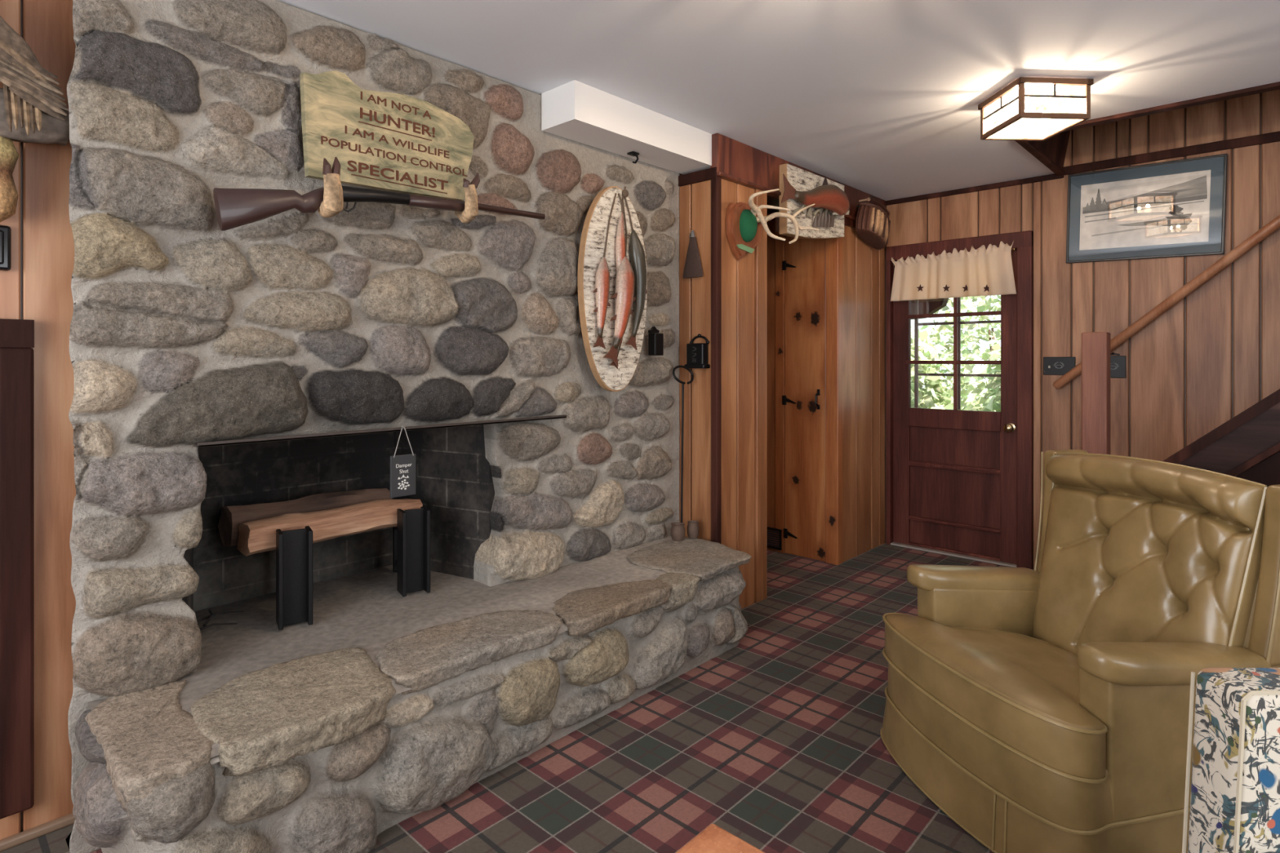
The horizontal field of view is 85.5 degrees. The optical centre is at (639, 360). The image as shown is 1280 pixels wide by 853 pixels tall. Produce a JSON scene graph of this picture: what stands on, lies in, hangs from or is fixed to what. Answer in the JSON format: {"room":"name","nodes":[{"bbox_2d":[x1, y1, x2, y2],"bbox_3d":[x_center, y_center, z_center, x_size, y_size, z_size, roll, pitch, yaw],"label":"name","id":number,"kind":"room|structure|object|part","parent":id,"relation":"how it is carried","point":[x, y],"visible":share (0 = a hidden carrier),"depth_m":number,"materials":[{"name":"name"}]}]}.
{"room":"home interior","nodes":[
{"label":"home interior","id":0,"kind":"room"},
{"bbox_2d":[0,0,75,839],"bbox_3d":[-2.422,0.085,1.156,0.116,2.430,2.400,0,0,43],"label":"wall","id":1,"kind":"structure","parent":0,"point":[37,286],"depth_m":1.92,"materials":[{"name":"brown wood"}]},
{"bbox_2d":[0,225,11,271],"bbox_3d":[-1.732,-0.298,1.792,0.029,0.120,0.153,0,0,43],"label":"plaque","id":2,"kind":"object","parent":1,"relation":"attached to","point":[5,230],"visible":1,"depth_m":1.83,"materials":[{"name":"black metal"}]},
{"bbox_2d":[0,319,34,818],"bbox_3d":[-1.974,0.551,1.529,0.034,1.319,0.958,0,0,43],"label":"door","id":3,"kind":"structure","parent":1,"relation":"attached to","point":[16,335],"depth_m":1.84,"materials":[{"name":"brown wood"}]},
{"bbox_2d":[0,88,69,145],"bbox_3d":[-1.819,-0.637,1.594,0.139,0.139,0.779,0,0,43],"label":"driftwood perch","id":4,"kind":"object","parent":1,"relation":"attached to","point":[54,130],"visible":0.59,"depth_m":1.81,"materials":[{"name":"brown wood"}]},
{"bbox_2d":[0,136,18,222],"bbox_3d":[-1.671,-0.469,1.804,0.119,0.220,0.077,0,0,43],"label":"fur pelt","id":5,"kind":"object","parent":4,"relation":"hanging from","point":[9,156],"visible":1,"depth_m":1.78},
{"bbox_2d":[0,16,68,135],"bbox_3d":[-1.798,-0.833,1.558,0.187,0.515,0.792,0,0,43],"label":"bird","id":6,"kind":"object","parent":4,"relation":"on","point":[28,91],"visible":1,"depth_m":1.76},
{"bbox_2d":[0,813,75,851],"bbox_3d":[-2.385,1.288,1.094,0.025,0.024,2.360,0,0,43],"label":"baseboard","id":7,"kind":"structure","parent":1,"relation":"attached to","point":[20,837],"depth_m":1.88,"materials":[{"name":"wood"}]},
{"bbox_2d":[0,542,1010,852],"bbox_3d":[0.706,1.340,1.275,5.500,0.080,6.830,0,0,43],"label":"floor","id":8,"kind":"structure","parent":0,"point":[774,741],"depth_m":2.23,"materials":[{"name":"carpet"}]},
{"bbox_2d":[66,0,751,852],"bbox_3d":[-0.656,0.087,2.706,1.197,2.425,2.498,0,0,43],"label":"stone fireplace","id":9,"kind":"object","parent":8,"relation":"on","point":[286,356],"visible":0.96,"depth_m":2.17,"materials":[{"name":"grey stone"}]},
{"bbox_2d":[196,609,243,630],"bbox_3d":[-1.438,0.875,2.337,0.156,0.019,0.206,0,0,-21],"label":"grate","id":10,"kind":"object","parent":9,"relation":"on","point":[211,615],"visible":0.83,"depth_m":2.33,"materials":[{"name":"black metal"}]},
{"bbox_2d":[275,525,312,630],"bbox_3d":[-1.234,0.730,2.439,0.102,0.315,0.352,0,0,-33],"label":"andiron","id":11,"kind":"object","parent":9,"relation":"on","point":[294,548],"visible":1,"depth_m":2.32,"materials":[{"name":"black metal"}]},
{"bbox_2d":[217,488,391,546],"bbox_3d":[-1.246,0.585,2.626,0.118,0.157,0.600,0,0,43],"label":"log","id":12,"kind":"object","parent":11,"relation":"on","point":[232,517],"visible":0.48,"depth_m":2.53,"materials":[{"name":"brown wood"}]},
{"bbox_2d":[317,156,343,217],"bbox_3d":[-0.969,-0.528,2.147,0.064,0.178,0.183,0,0,-36],"label":"hook","id":13,"kind":"object","parent":9,"relation":"attached to","point":[332,204],"visible":0.94,"depth_m":2.08,"materials":[{"name":"brown"}]},
{"bbox_2d":[299,71,474,200],"bbox_3d":[-0.839,-0.748,2.368,0.030,0.351,0.615,0,0,43],"label":"wall sign","id":14,"kind":"object","parent":9,"relation":"attached to","point":[393,142],"visible":1,"depth_m":2.32,"materials":[{"name":"brown"}]},
{"bbox_2d":[390,426,415,497],"bbox_3d":[-0.823,0.350,2.402,0.015,0.244,0.095,0,0,43],"label":"tag","id":15,"kind":"object","parent":9,"relation":"attached to","point":[402,467],"visible":1,"depth_m":2.40,"materials":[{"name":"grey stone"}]},
{"bbox_3d":[-0.822,0.400,2.401,0.008,0.144,0.095,0,0,43],"label":"plate","id":16,"kind":"part","parent":15,"relation":"part of","materials":[{"name":"black metal"}]},
{"bbox_3d":[-0.823,0.281,2.402,0.015,0.107,0.076,0,0,43],"label":"cord","id":17,"kind":"part","parent":15,"relation":"part of","materials":[{"name":"white fabric"}]},
{"bbox_2d":[392,506,430,596],"bbox_3d":[-0.937,0.730,2.760,0.102,0.315,0.352,0,0,-33],"label":"andiron","id":18,"kind":"object","parent":9,"relation":"on","point":[411,534],"visible":0.97,"depth_m":2.65,"materials":[{"name":"black metal"}]},
{"bbox_2d":[237,498,422,555],"bbox_3d":[-1.122,0.602,2.562,0.127,0.120,0.640,0,0,43],"label":"log","id":19,"kind":"object","parent":18,"relation":"on","point":[255,536],"visible":0.87,"depth_m":2.49,"materials":[{"name":"brown wood"}]},
{"bbox_3d":[-1.022,0.792,2.902,0.024,0.190,0.022,0,0,-33],"label":"leg","id":20,"kind":"part","parent":18,"relation":"part of","materials":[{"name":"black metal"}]},
{"bbox_2d":[454,173,479,223],"bbox_3d":[-0.633,-0.580,2.509,0.063,0.174,0.182,0,0,-32],"label":"hook","id":21,"kind":"object","parent":9,"relation":"attached to","point":[470,211],"visible":0.96,"depth_m":2.44,"materials":[{"name":"brown"}]},
{"bbox_2d":[213,185,545,231],"bbox_3d":[-0.778,-0.470,2.329,0.040,0.224,1.159,0,0,43],"label":"rifle","id":22,"kind":"object","parent":21,"relation":"on","point":[234,207],"visible":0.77,"depth_m":2.05,"materials":[{"name":"brown wood"}]},
{"bbox_2d":[577,186,647,391],"bbox_3d":[-0.086,-0.323,3.096,0.117,0.930,0.412,0,0,43],"label":"plaque","id":23,"kind":"object","parent":9,"relation":"attached to","point":[612,273],"visible":1,"depth_m":3.06,"materials":[{"name":"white wood"}]},
{"bbox_2d":[648,326,663,355],"bbox_3d":[0.077,-0.093,3.375,0.047,0.143,0.066,0,0,43],"label":"holder","id":24,"kind":"object","parent":9,"relation":"attached to","point":[655,340],"visible":1,"depth_m":3.36,"materials":[{"name":"black metal"}]},
{"bbox_2d":[670,522,684,541],"bbox_3d":[0.185,0.841,3.391,0.071,0.078,0.072,0,0,43],"label":"metal pot","id":25,"kind":"object","parent":9,"relation":"on","point":[677,529],"visible":1,"depth_m":3.36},
{"bbox_2d":[672,365,693,522],"bbox_3d":[0.217,0.454,3.469,0.051,0.856,0.156,0,0,43],"label":"fire poker","id":26,"kind":"object","parent":9,"relation":"on","point":[682,383],"visible":0.99,"depth_m":3.46,"materials":[{"name":"black metal"}]},
{"bbox_3d":[0.217,0.073,3.469,0.051,0.095,0.156,0,0,43],"label":"ring handle","id":27,"kind":"part","parent":26,"relation":"part of","materials":[{"name":"black metal"}]},
{"bbox_2d":[687,520,698,538],"bbox_3d":[0.264,0.841,3.438,0.059,0.078,0.060,0,0,43],"label":"metal pot","id":28,"kind":"object","parent":9,"relation":"on","point":[692,526],"visible":1,"depth_m":3.42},
{"bbox_2d":[675,823,764,852],"bbox_3d":[0.157,1.090,0.813,0.720,0.420,0.720,0,0,43],"label":"coffee table","id":29,"kind":"object","parent":8,"relation":"on","point":[713,838],"visible":1,"depth_m":1.26,"materials":[{"name":"brown wood"}]},
{"bbox_2d":[880,448,1279,852],"bbox_3d":[1.291,0.800,2.122,0.896,0.980,0.840,0,0,-14],"label":"recliner armchair","id":30,"kind":"object","parent":8,"relation":"on","point":[1045,709],"visible":0.94,"depth_m":1.91,"materials":[{"name":"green leather"}]},
{"bbox_3d":[1.227,0.970,2.452,0.500,0.399,0.098,0,0,-14],"label":"arm","id":31,"kind":"part","parent":30,"relation":"part of","materials":[{"name":"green leather"}]},
{"bbox_2d":[884,613,1106,779],"bbox_3d":[1.154,0.969,2.092,0.587,0.225,0.798,0,0,-14],"label":"seat cushion","id":32,"kind":"object","parent":30,"relation":"on","point":[1014,701],"depth_m":1.94,"materials":[{"name":"yellow leather"}]},
{"bbox_3d":[1.389,0.970,1.810,0.500,0.399,0.098,0,0,-14],"label":"arm","id":33,"kind":"part","parent":30,"relation":"part of","materials":[{"name":"green leather"}]},
{"bbox_3d":[1.528,0.654,2.155,0.225,0.678,0.670,0,0,-14],"label":"backrest","id":34,"kind":"part","parent":30,"relation":"part of","materials":[{"name":"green leather"}]},
{"bbox_2d":[1081,332,1279,486],"bbox_3d":[3.074,0.228,2.891,1.906,2.144,1.120,0,0,43],"label":"staircase","id":35,"kind":"structure","parent":8,"relation":"on","point":[1242,446],"depth_m":2.85,"materials":[{"name":"brown wood"}]},
{"bbox_3d":[2.062,0.588,3.130,0.098,1.425,0.095,0,0,43],"label":"newel post","id":36,"kind":"part","parent":35,"relation":"part of","materials":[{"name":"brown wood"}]},
{"bbox_3d":[2.709,0.102,2.529,1.668,1.474,0.012,0,0,43],"label":"stringer moulding","id":37,"kind":"part","parent":35,"relation":"part of","materials":[{"name":"brown wood"}]},
{"bbox_3d":[2.733,0.348,2.548,1.658,1.904,0.014,0,0,43],"label":"panel","id":38,"kind":"part","parent":35,"relation":"part of","materials":[{"name":"brown wood"}]},
{"bbox_2d":[1182,667,1279,852],"bbox_3d":[1.286,0.947,1.056,0.469,0.706,0.610,0,0,0],"label":"floral chair","id":39,"kind":"object","parent":8,"relation":"on","point":[1235,797],"visible":1,"depth_m":1.26,"materials":[{"name":"fabric"}]},
{"bbox_2d":[541,80,711,174],"bbox_3d":[0.011,-1.051,3.240,0.210,0.158,1.034,0,0,43],"label":"ceiling beam","id":40,"kind":"structure","parent":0,"point":[574,110],"depth_m":3.04,"materials":[{"name":"white paint"}]},
{"bbox_2d":[626,151,639,164],"bbox_3d":[-0.026,-0.946,3.240,0.055,0.057,0.045,0,0,43],"label":"ceiling hook","id":41,"kind":"object","parent":40,"relation":"attached to","point":[633,153],"visible":1,"depth_m":3.23,"materials":[{"name":"black metal"}]},
{"bbox_2d":[679,180,711,541],"bbox_3d":[0.280,0.165,3.580,0.261,2.270,0.050,0,0,43],"label":"wall","id":42,"kind":"structure","parent":0,"point":[695,199],"depth_m":3.54,"materials":[{"name":"orange wood"}]},
{"bbox_2d":[683,230,702,278],"bbox_3d":[0.269,-0.543,3.532,0.132,0.243,0.038,0,0,43],"label":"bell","id":43,"kind":"object","parent":42,"relation":"hanging from","point":[693,268],"visible":1,"depth_m":3.52,"materials":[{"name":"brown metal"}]},
{"bbox_2d":[684,333,710,368],"bbox_3d":[0.289,-0.046,3.500,0.127,0.176,0.055,0,0,43],"label":"holder","id":44,"kind":"object","parent":42,"relation":"attached to","point":[696,353],"visible":1,"depth_m":3.47,"materials":[{"name":"black metal"}]},
{"bbox_2d":[684,364,710,368],"bbox_3d":[0.289,0.031,3.500,0.127,0.022,0.055,0,0,43],"label":"tray","id":45,"kind":"object","parent":44,"relation":"on","point":[689,366],"depth_m":3.47,"materials":[{"name":"black metal"}]},
{"bbox_2d":[678,167,721,543],"bbox_3d":[0.283,0.169,3.552,0.304,2.262,0.042,0,0,43],"label":"trim","id":46,"kind":"structure","parent":42,"relation":"attached to","point":[710,174],"depth_m":3.45,"materials":[{"name":"brown wood"}]},
{"bbox_2d":[721,178,767,608],"bbox_3d":[0.347,0.150,3.813,0.562,2.300,0.442,0,0,43],"label":"wall pillar","id":47,"kind":"structure","parent":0,"point":[744,280],"depth_m":3.63,"materials":[{"name":"orange wood"}]},
{"bbox_2d":[725,188,818,260],"bbox_3d":[0.727,-0.685,3.592,0.346,0.339,0.546,0,0,43],"label":"antler mount","id":48,"kind":"object","parent":47,"relation":"attached to","point":[744,221],"visible":1,"depth_m":3.54,"materials":[{"name":"brown wood"}]},
{"bbox_2d":[767,195,779,214],"bbox_3d":[0.786,-1.015,4.318,0.520,0.030,1.000,0,0,43],"label":"ceiling","id":49,"kind":"structure","parent":0,"point":[771,201],"depth_m":4.42,"materials":[{"name":"brown wood"}]},
{"bbox_2d":[277,0,1279,200],"bbox_3d":[0.922,-1.190,1.156,5.020,0.120,6.950,0,0,43],"label":"ceiling","id":50,"kind":"structure","parent":0,"point":[880,99],"depth_m":2.58,"materials":[{"name":"paint"}]},
{"bbox_2d":[977,76,1093,141],"bbox_3d":[1.651,-1.049,2.908,0.306,0.162,0.306,0,0,-4],"label":"ceiling lamp","id":51,"kind":"object","parent":50,"relation":"attached to","point":[1031,93],"visible":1,"depth_m":2.86,"materials":[{"name":"white glass"}]},
{"bbox_3d":[1.608,-1.018,2.885,0.040,0.048,0.040,0,0,43],"label":"bulb","id":52,"kind":"part","parent":51,"relation":"part of","materials":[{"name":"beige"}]},
{"bbox_3d":[1.698,-1.018,2.891,0.040,0.048,0.040,0,0,43],"label":"bulb","id":53,"kind":"part","parent":51,"relation":"part of","materials":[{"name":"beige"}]},
{"bbox_2d":[767,213,842,564],"bbox_3d":[1.070,0.150,4.595,0.560,2.300,0.067,0,0,43],"label":"wall","id":54,"kind":"structure","parent":0,"point":[833,246],"depth_m":4.43,"materials":[{"name":"brown wood"}]},
{"bbox_2d":[767,526,782,550],"bbox_3d":[0.904,1.210,4.702,0.130,0.140,0.014,0,0,43],"label":"air vent","id":55,"kind":"object","parent":54,"relation":"in","point":[768,528],"visible":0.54,"depth_m":4.69,"materials":[{"name":"black metal"}]},
{"bbox_2d":[782,236,825,561],"bbox_3d":[1.072,0.234,4.549,0.316,2.125,0.061,0,0,43],"label":"door","id":56,"kind":"structure","parent":54,"relation":"in","point":[803,400],"depth_m":4.55,"materials":[{"name":"brown wood"}]},
{"bbox_3d":[1.145,0.254,4.469,0.020,0.130,0.043,0,0,43],"label":"handle","id":57,"kind":"part","parent":56,"relation":"part of","materials":[{"name":"black metal"}]},
{"bbox_2d":[779,164,849,239],"bbox_3d":[1.035,-0.895,4.010,0.167,0.390,0.772,0,0,43],"label":"plaque","id":58,"kind":"object","parent":54,"relation":"attached to","point":[800,188],"visible":0.98,"depth_m":3.95,"materials":[{"name":"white wood"}]},
{"bbox_2d":[842,225,884,562],"bbox_3d":[1.501,0.150,4.698,0.050,2.300,0.710,0,0,43],"label":"wall","id":59,"kind":"structure","parent":0,"point":[863,265],"depth_m":4.66,"materials":[{"name":"orange wood"}]},
{"bbox_2d":[710,133,886,228],"bbox_3d":[1.055,-1.000,4.181,0.060,0.259,2.005,0,0,43],"label":"trim","id":60,"kind":"structure","parent":59,"relation":"attached to","point":[735,162],"depth_m":3.68,"materials":[{"name":"brown wood"}]},
{"bbox_2d":[855,197,890,249],"bbox_3d":[1.550,-0.909,4.591,0.167,0.317,0.388,0,0,43],"label":"fishing creel","id":61,"kind":"object","parent":59,"relation":"hanging from","point":[873,223],"visible":1,"depth_m":4.50,"materials":[{"name":"wicker"}]},
{"bbox_3d":[1.570,-0.972,4.606,0.137,0.116,0.339,0,0,43],"label":"lid","id":62,"kind":"part","parent":61,"relation":"part of","materials":[{"name":"wicker"}]},
{"bbox_2d":[884,89,1279,569],"bbox_3d":[3.190,-0.550,3.659,5.100,3.700,0.136,0,0,43],"label":"wall","id":63,"kind":"structure","parent":0,"point":[1214,354],"depth_m":3.87,"materials":[{"name":"brown wood"}]},
{"bbox_2d":[911,297,948,319],"bbox_3d":[2.641,-0.760,5.052,5.000,0.880,1.100,0,0,43],"label":"eave","id":64,"kind":"object","parent":63,"relation":"attached to","point":[931,306],"visible":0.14,"depth_m":5.86,"materials":[{"name":"brown wood"}]},
{"bbox_2d":[890,542,1016,567],"bbox_3d":[2.104,1.294,4.643,0.850,0.012,0.130,0,0,43],"label":"threshold","id":65,"kind":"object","parent":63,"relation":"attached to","point":[993,562],"depth_m":4.58,"materials":[{"name":"silver metal"}]},
{"bbox_2d":[893,250,1016,564],"bbox_3d":[2.085,0.294,4.626,0.805,1.988,0.132,0,0,43],"label":"door","id":66,"kind":"structure","parent":63,"relation":"in","point":[954,471],"depth_m":4.63,"materials":[{"name":"brown wood"}]},
{"bbox_2d":[890,240,1016,301],"bbox_3d":[2.059,-0.578,4.579,0.795,0.336,0.085,0,0,43],"label":"window valance","id":67,"kind":"object","parent":66,"relation":"attached to","point":[980,272],"visible":1,"depth_m":4.53,"materials":[{"name":"white fabric"}]},
{"bbox_3d":[2.109,0.865,4.646,0.597,0.818,0.013,0,0,43],"label":"panel","id":68,"kind":"part","parent":66,"relation":"part of","materials":[{"name":"brown wood"}]},
{"bbox_3d":[2.135,-0.148,4.659,0.569,0.963,0.015,0,0,43],"label":"storm sash","id":69,"kind":"part","parent":66,"relation":"part of","materials":[{"name":"brown paint"}]},
{"bbox_3d":[2.324,0.428,4.361,0.060,0.060,0.069,0,0,43],"label":"knob","id":70,"kind":"part","parent":66,"relation":"part of","materials":[{"name":"gold metal"}]},
{"bbox_2d":[886,230,1033,569],"bbox_3d":[2.107,0.250,4.609,0.920,2.100,0.096,0,0,43],"label":"trim","id":71,"kind":"structure","parent":63,"relation":"attached to","point":[1023,242],"depth_m":4.31,"materials":[{"name":"brown wood"}]},
{"bbox_2d":[1043,356,1075,375],"bbox_3d":[2.525,0.035,4.170,0.170,0.110,0.021,0,0,43],"label":"switch plate","id":72,"kind":"object","parent":63,"relation":"attached to","point":[1060,366],"visible":0.98,"depth_m":4.17,"materials":[{"name":"black metal"}]},
{"bbox_2d":[885,131,1279,205],"bbox_3d":[3.378,-1.127,3.392,4.460,0.065,0.029,0,0,43],"label":"trim","id":73,"kind":"structure","parent":63,"relation":"attached to","point":[1273,137],"depth_m":3.94,"materials":[{"name":"brown wood"}]},
{"bbox_2d":[1110,352,1125,377],"bbox_3d":[2.728,0.029,3.990,0.123,0.147,0.016,0,0,43],"label":"switch plate","id":74,"kind":"object","parent":63,"relation":"attached to","point":[1117,363],"visible":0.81,"depth_m":3.97,"materials":[{"name":"black metal"}]},
{"bbox_2d":[1066,153,1227,263],"bbox_3d":[2.817,-0.831,3.887,0.738,0.544,0.038,0,0,43],"label":"framed picture","id":75,"kind":"object","parent":63,"relation":"attached to","point":[1177,208],"visible":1,"depth_m":3.86,"materials":[{"name":"black"}]},
{"bbox_2d":[1079,169,1210,250],"bbox_3d":[2.819,-0.831,3.889,0.611,0.404,0.012,0,0,43],"label":"print","id":76,"kind":"object","parent":75,"relation":"attached to","point":[1155,210],"depth_m":3.87},
{"bbox_2d":[1013,81,1279,175],"bbox_3d":[3.439,-1.121,2.675,3.395,0.018,0.960,0,0,43],"label":"trim","id":77,"kind":"structure","parent":63,"relation":"attached to","point":[1031,148],"depth_m":3.12,"materials":[{"name":"brown wood"}]},
{"bbox_2d":[1053,214,1279,389],"bbox_3d":[3.668,-1.229,3.064,3.222,2.804,0.092,0,0,43],"label":"handrail","id":78,"kind":"object","parent":63,"relation":"attached to","point":[1271,227],"visible":1,"depth_m":3.70,"materials":[{"name":"brown wood"}]},
{"label":"outside","id":79,"kind":"structure","parent":0,"visible":0},
{"bbox_2d":[918,399,977,410],"bbox_3d":[8.318,1.510,13.378,34.000,0.180,21.070,0,0,43],"label":"ground","id":80,"kind":"structure","parent":79,"point":[973,404],"depth_m":22.60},
{"bbox_2d":[911,324,953,409],"bbox_3d":[2.700,0.560,7.461,1.425,2.070,1.386,0,0,43],"label":"shrub","id":81,"kind":"object","parent":80,"relation":"on","point":[933,397],"visible":0.07,"depth_m":7.10,"materials":[{"name":"green plant"}]},
{"bbox_2d":[920,295,1000,410],"bbox_3d":[4.688,-0.362,8.734,2.255,3.830,2.282,0,0,43],"label":"shrub","id":82,"kind":"object","parent":80,"relation":"on","point":[945,330],"visible":0.14,"depth_m":8.71,"materials":[{"name":"green plant"}]},
{"bbox_3d":[4.702,0.511,8.762,0.580,1.825,0.587,0,0,43],"label":"stem","id":83,"kind":"part","parent":82,"relation":"part of","materials":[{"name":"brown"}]},
{"bbox_2d":[969,325,1000,412],"bbox_3d":[3.864,0.536,6.408,1.471,2.203,1.389,0,0,43],"label":"shrub","id":84,"kind":"object","parent":80,"relation":"on","point":[990,403],"visible":0.03,"depth_m":6.58,"materials":[{"name":"green plant"}]},
{"bbox_3d":[3.129,-1.825,2.322,3.370,1.150,0.060,0,0,43],"label":"wall","id":85,"kind":"structure","parent":0,"visible":0},
{"bbox_2d":[1029,130,1070,169],"bbox_3d":[2.270,-1.765,3.800,0.160,1.270,0.940,0,0,43],"label":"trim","id":86,"kind":"structure","parent":85,"relation":"attached to","point":[1055,148],"depth_m":3.99,"materials":[{"name":"brown wood"}]}
]}

